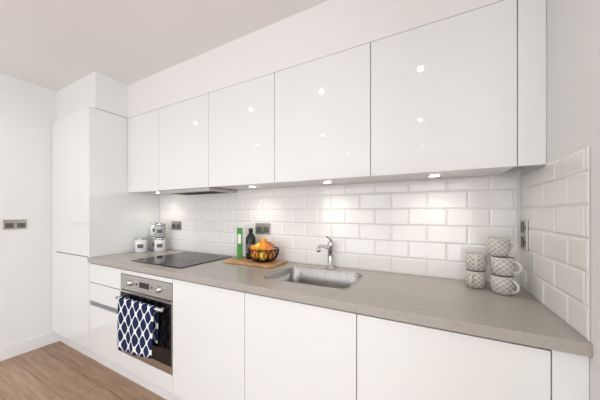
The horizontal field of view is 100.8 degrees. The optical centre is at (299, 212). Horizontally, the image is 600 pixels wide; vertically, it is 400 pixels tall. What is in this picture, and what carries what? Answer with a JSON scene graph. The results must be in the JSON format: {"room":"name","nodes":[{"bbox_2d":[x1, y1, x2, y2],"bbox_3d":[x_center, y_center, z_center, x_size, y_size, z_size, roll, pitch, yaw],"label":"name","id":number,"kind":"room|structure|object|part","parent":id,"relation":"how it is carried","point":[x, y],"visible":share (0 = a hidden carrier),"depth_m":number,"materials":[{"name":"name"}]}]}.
{"room":"kitchen","nodes":[
{"label":"kitchen","id":0,"kind":"room"},
{"bbox_2d":[0,73,56,347],"bbox_3d":[-3.460,0.034,0.713,0.150,2.512,5.250,0,0,28],"label":"wall","id":1,"kind":"structure","parent":0,"point":[28,110],"depth_m":2.29,"materials":[{"name":"white paint"}]},
{"bbox_2d":[3,219,26,229],"bbox_3d":[-2.568,0.103,2.238,0.012,0.086,0.146,0,0,28],"label":"wall socket","id":2,"kind":"object","parent":1,"relation":"attached to","point":[7,224],"visible":1,"depth_m":2.23,"materials":[{"name":"silver metal"}]},
{"bbox_2d":[0,331,59,360],"bbox_3d":[-3.516,1.232,0.426,0.016,0.115,4.690,0,0,28],"label":"baseboard","id":3,"kind":"structure","parent":1,"relation":"attached to","point":[6,352],"depth_m":2.30,"materials":[{"name":"white paint"}]},
{"bbox_2d":[0,341,165,399],"bbox_3d":[-0.860,1.340,-0.650,6.020,0.100,5.550,0,0,28],"label":"floor","id":4,"kind":"structure","parent":0,"point":[54,371],"depth_m":1.92,"materials":[{"name":"brown wood"}]},
{"bbox_2d":[52,106,159,360],"bbox_3d":[-1.978,0.194,2.549,0.760,2.193,0.619,0,0,28],"label":"tall cabinet","id":5,"kind":"object","parent":4,"relation":"on","point":[94,213],"visible":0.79,"depth_m":2.26,"materials":[{"name":"white plastic"}]},
{"bbox_2d":[90,263,121,365],"bbox_3d":[-1.427,0.788,2.256,0.482,0.744,0.609,0,0,28],"label":"drawer unit","id":6,"kind":"object","parent":4,"relation":"on","point":[105,281],"visible":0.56,"depth_m":1.98,"materials":[{"name":"white plastic"}]},
{"bbox_2d":[97,354,183,399],"bbox_3d":[-0.438,1.226,1.472,2.967,0.128,0.020,0,0,28],"label":"plinth","id":7,"kind":"object","parent":4,"relation":"on","point":[165,394],"visible":0.4,"depth_m":1.86,"materials":[{"name":"white plastic"}]},
{"bbox_2d":[121,269,173,392],"bbox_3d":[-0.946,0.788,2.004,0.603,0.744,0.609,0,0,28],"label":"housing","id":8,"kind":"object","parent":4,"relation":"on","point":[160,378],"visible":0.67,"depth_m":1.71,"materials":[{"name":"white plastic"}]},
{"bbox_2d":[115,273,172,374],"bbox_3d":[-0.975,0.749,1.948,0.596,0.587,0.594,0,0,28],"label":"built-in oven","id":9,"kind":"object","parent":8,"relation":"in","point":[157,293],"visible":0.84,"depth_m":1.65,"materials":[{"name":"silver metal"}]},
{"bbox_2d":[117,296,158,358],"bbox_3d":[-1.118,0.783,1.690,0.420,0.361,0.053,0,0,28],"label":"tea towel","id":10,"kind":"object","parent":9,"relation":"hanging from","point":[137,324],"visible":0.99,"depth_m":1.66,"materials":[{"name":"blue fabric"}]},
{"bbox_2d":[173,279,245,399],"bbox_3d":[-0.416,0.788,1.726,0.592,0.744,0.609,0,0,28],"label":"base cabinet","id":11,"kind":"object","parent":4,"relation":"on","point":[208,320],"visible":0.6,"depth_m":1.45,"materials":[{"name":"white plastic"}]},
{"bbox_2d":[245,273,357,399],"bbox_3d":[0.113,0.788,1.449,0.599,0.744,0.609,0,0,28],"label":"base cabinet","id":12,"kind":"object","parent":4,"relation":"on","point":[294,350],"visible":0.6,"depth_m":1.17,"materials":[{"name":"white plastic"}]},
{"bbox_2d":[357,313,588,399],"bbox_3d":[0.682,0.788,1.151,0.684,0.744,0.609,0,0,28],"label":"base cabinet","id":13,"kind":"object","parent":4,"relation":"on","point":[397,360],"depth_m":0.88,"materials":[{"name":"white plastic"}]},
{"bbox_2d":[87,249,591,356],"bbox_3d":[-0.330,0.395,1.678,2.966,0.039,0.631,0,0,28],"label":"countertop","id":14,"kind":"structure","parent":13,"relation":"on","point":[435,302],"depth_m":1.10,"materials":[{"name":"grey stone"}]},
{"bbox_2d":[134,237,147,252],"bbox_3d":[-1.524,0.302,2.380,0.107,0.145,0.107,0,0,28],"label":"canister","id":15,"kind":"object","parent":14,"relation":"on","point":[140,242],"visible":1,"depth_m":2.34,"materials":[{"name":"white ceramic"}]},
{"bbox_2d":[150,236,155,250],"bbox_3d":[-1.468,0.302,2.520,0.103,0.145,0.103,0,0,28],"label":"canister","id":16,"kind":"object","parent":14,"relation":"on","point":[151,237],"visible":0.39,"depth_m":2.47,"materials":[{"name":"white ceramic"}]},
{"bbox_2d":[150,222,158,235],"bbox_3d":[-1.468,0.161,2.520,0.095,0.135,0.095,0,0,28],"label":"canister","id":17,"kind":"object","parent":16,"relation":"on","point":[152,226],"visible":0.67,"depth_m":2.48,"materials":[{"name":"white ceramic"}]},
{"bbox_2d":[154,237,165,251],"bbox_3d":[-1.376,0.304,2.437,0.103,0.140,0.103,0,0,28],"label":"canister","id":18,"kind":"object","parent":14,"relation":"on","point":[159,242],"visible":0.92,"depth_m":2.40,"materials":[{"name":"white ceramic"}]},
{"bbox_2d":[154,223,165,236],"bbox_3d":[-1.376,0.166,2.437,0.095,0.135,0.095,0,0,28],"label":"canister","id":19,"kind":"object","parent":18,"relation":"on","point":[159,228],"visible":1,"depth_m":2.40,"materials":[{"name":"white ceramic"}]},
{"bbox_2d":[132,252,231,267],"bbox_3d":[-0.946,0.371,2.023,0.575,0.006,0.495,0,0,28],"label":"induction hob","id":20,"kind":"object","parent":14,"relation":"in","point":[183,259],"visible":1,"depth_m":1.97,"materials":[{"name":"black glass"}]},
{"bbox_2d":[224,256,286,267],"bbox_3d":[-0.332,0.365,1.859,0.425,0.020,0.215,0,0,28],"label":"chopping board","id":21,"kind":"object","parent":14,"relation":"on","point":[249,262],"visible":0.91,"depth_m":1.78,"materials":[{"name":"brown wood"}]},
{"bbox_2d":[237,227,242,258],"bbox_3d":[-0.477,0.234,1.967,0.036,0.240,0.124,0,0,-10],"label":"cookbook","id":22,"kind":"object","parent":21,"relation":"on","point":[239,230],"visible":1,"depth_m":1.91,"materials":[{"name":"green paper"}]},
{"bbox_2d":[246,228,255,258],"bbox_3d":[-0.384,0.237,1.934,0.077,0.235,0.077,0,0,28],"label":"oil bottle","id":23,"kind":"object","parent":21,"relation":"on","point":[250,239],"visible":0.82,"depth_m":1.91,"materials":[{"name":"black glass"}]},
{"bbox_2d":[248,238,278,261],"bbox_3d":[-0.267,0.269,1.828,0.230,0.172,0.230,0,0,28],"label":"fruit bowl","id":24,"kind":"object","parent":21,"relation":"on","point":[264,251],"visible":1,"depth_m":1.78,"materials":[{"name":"orange food"}]},
{"bbox_2d":[264,266,363,289],"bbox_3d":[0.086,0.456,1.479,0.522,0.168,0.382,0,0,28],"label":"sink","id":25,"kind":"object","parent":14,"relation":"in","point":[325,278],"visible":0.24,"depth_m":1.63,"materials":[{"name":"metal"}]},
{"bbox_2d":[317,236,333,268],"bbox_3d":[0.164,0.261,1.604,0.054,0.227,0.244,0,0,28],"label":"tap","id":26,"kind":"object","parent":14,"relation":"on","point":[330,245],"visible":1,"depth_m":1.67,"materials":[{"name":"silver metal"}]},
{"bbox_2d":[465,269,486,288],"bbox_3d":[0.884,0.333,1.245,0.092,0.084,0.116,0,0,28],"label":"coffee mug","id":27,"kind":"object","parent":14,"relation":"on","point":[473,279],"visible":0.91,"depth_m":1.22,"materials":[{"name":"ceramic"}]},
{"bbox_2d":[465,252,486,271],"bbox_3d":[0.893,0.247,1.248,0.092,0.084,0.110,0,0,1],"label":"coffee mug","id":28,"kind":"object","parent":27,"relation":"on","point":[475,261],"visible":1,"depth_m":1.23,"materials":[{"name":"ceramic"}]},
{"bbox_2d":[490,273,519,295],"bbox_3d":[0.943,0.333,1.148,0.095,0.084,0.107,0,0,28],"label":"coffee mug","id":29,"kind":"object","parent":14,"relation":"on","point":[501,285],"visible":0.91,"depth_m":1.12,"materials":[{"name":"ceramic"}]},
{"bbox_2d":[491,256,522,276],"bbox_3d":[0.954,0.247,1.155,0.106,0.084,0.097,0,0,28],"label":"coffee mug","id":30,"kind":"object","parent":29,"relation":"on","point":[501,266],"visible":0.94,"depth_m":1.12,"materials":[{"name":"ceramic"}]},
{"bbox_2d":[486,237,518,256],"bbox_3d":[0.956,0.162,1.179,0.114,0.084,0.092,0,0,28],"label":"coffee mug","id":31,"kind":"object","parent":30,"relation":"on","point":[495,246],"visible":1,"depth_m":1.15,"materials":[{"name":"ceramic"}]},
{"bbox_3d":[0.813,0.790,0.750,0.080,0.740,0.017,0,0,28],"label":"cabinet filler panel","id":32,"kind":"part","parent":13,"relation":"part of","materials":[{"name":"white laminate"}]},
{"bbox_2d":[0,0,327,90],"bbox_3d":[-0.860,-1.272,-0.650,6.020,0.100,5.550,0,0,28],"label":"ceiling","id":33,"kind":"structure","parent":0,"point":[54,45],"depth_m":1.66,"materials":[{"name":"white paint"}]},
{"bbox_2d":[57,0,503,118],"bbox_3d":[-0.655,-1.065,1.882,3.733,0.315,0.575,0,0,28],"label":"soffit","id":34,"kind":"structure","parent":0,"point":[330,27],"depth_m":1.61,"materials":[{"name":"white paint"}]},
{"bbox_2d":[160,166,520,285],"bbox_3d":[-0.553,0.034,2.237,3.883,2.512,0.150,0,0,28],"label":"wall","id":35,"kind":"structure","parent":0,"point":[516,170],"depth_m":1.28,"materials":[{"name":"white paint"}]},
{"bbox_2d":[128,109,159,193],"bbox_3d":[-1.359,-0.549,2.395,0.473,0.708,0.317,0,0,28],"label":"upper cabinet","id":36,"kind":"object","parent":35,"relation":"attached to","point":[143,129],"depth_m":2.25,"materials":[{"name":"white laminate"}]},
{"bbox_2d":[172,221,181,229],"bbox_3d":[-1.250,0.125,2.505,0.146,0.086,0.012,0,0,28],"label":"wall socket","id":37,"kind":"object","parent":35,"relation":"attached to","point":[176,225],"visible":1,"depth_m":2.49,"materials":[{"name":"silver metal"}]},
{"bbox_2d":[159,93,232,190],"bbox_3d":[-0.882,-0.549,2.145,0.603,0.708,0.317,0,0,28],"label":"upper cabinet","id":38,"kind":"object","parent":35,"relation":"attached to","point":[184,125],"depth_m":1.99,"materials":[{"name":"white laminate"}]},
{"bbox_2d":[159,187,236,194],"bbox_3d":[-0.883,-0.180,2.144,0.598,0.027,0.306,0,0,28],"label":"extractor hood","id":39,"kind":"object","parent":35,"relation":"attached to","point":[193,191],"visible":1,"depth_m":2.05,"materials":[{"name":"metal"}]},
{"bbox_2d":[209,73,296,189],"bbox_3d":[-0.352,-0.549,1.867,0.592,0.708,0.317,0,0,28],"label":"upper cabinet","id":40,"kind":"object","parent":35,"relation":"attached to","point":[242,115],"depth_m":1.71,"materials":[{"name":"white laminate"}]},
{"bbox_2d":[255,223,269,233],"bbox_3d":[-0.302,0.125,2.008,0.146,0.086,0.012,0,0,28],"label":"wall socket","id":41,"kind":"object","parent":35,"relation":"attached to","point":[260,228],"visible":1,"depth_m":2.01,"materials":[{"name":"silver metal"}]},
{"bbox_2d":[275,43,379,186],"bbox_3d":[0.178,-0.549,1.589,0.603,0.708,0.317,0,0,28],"label":"upper cabinet","id":42,"kind":"object","parent":35,"relation":"attached to","point":[323,105],"depth_m":1.43,"materials":[{"name":"white laminate"}]},
{"bbox_2d":[160,175,517,282],"bbox_3d":[-0.189,0.090,1.958,2.956,0.570,0.004,0,0,28],"label":"wall tiles","id":43,"kind":"structure","parent":35,"relation":"attached to","point":[421,227],"depth_m":1.63,"materials":[{"name":"white tile"}]},
{"bbox_2d":[371,0,516,181],"bbox_3d":[0.711,-0.549,1.310,0.599,0.708,0.317,0,0,28],"label":"upper cabinet","id":44,"kind":"object","parent":35,"relation":"attached to","point":[444,92],"depth_m":1.15,"materials":[{"name":"white laminate"}]},
{"bbox_2d":[427,174,440,176],"bbox_3d":[0.705,-0.196,1.302,0.064,0.006,0.064,0,0,28],"label":"under-cabinet light","id":45,"kind":"object","parent":44,"relation":"attached to","point":[432,175],"visible":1,"depth_m":1.28,"materials":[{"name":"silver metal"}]},
{"bbox_2d":[521,0,599,399],"bbox_3d":[1.791,0.034,0.388,1.987,2.512,1.250,0,0,28],"label":"wall","id":46,"kind":"structure","parent":0,"point":[572,26],"depth_m":0.76,"materials":[{"name":"white paint"}]},
{"bbox_2d":[520,219,527,250],"bbox_3d":[1.082,0.105,1.200,0.012,0.146,0.086,0,0,28],"label":"wall socket","id":47,"kind":"object","parent":46,"relation":"attached to","point":[523,223],"visible":1,"depth_m":1.18,"materials":[{"name":"silver metal"}]},
{"bbox_2d":[517,0,545,166],"bbox_3d":[0.949,-0.549,1.019,0.088,0.708,0.018,0,0,28],"label":"filler panel","id":48,"kind":"object","parent":46,"relation":"attached to","point":[531,14],"visible":1,"depth_m":1.01,"materials":[{"name":"white laminate"}]},
{"bbox_2d":[520,146,589,341],"bbox_3d":[0.985,0.090,0.997,0.004,0.570,0.620,0,0,28],"label":"wall tiles","id":49,"kind":"structure","parent":46,"relation":"attached to","point":[555,195],"depth_m":0.88,"materials":[{"name":"white tile"}]}
]}

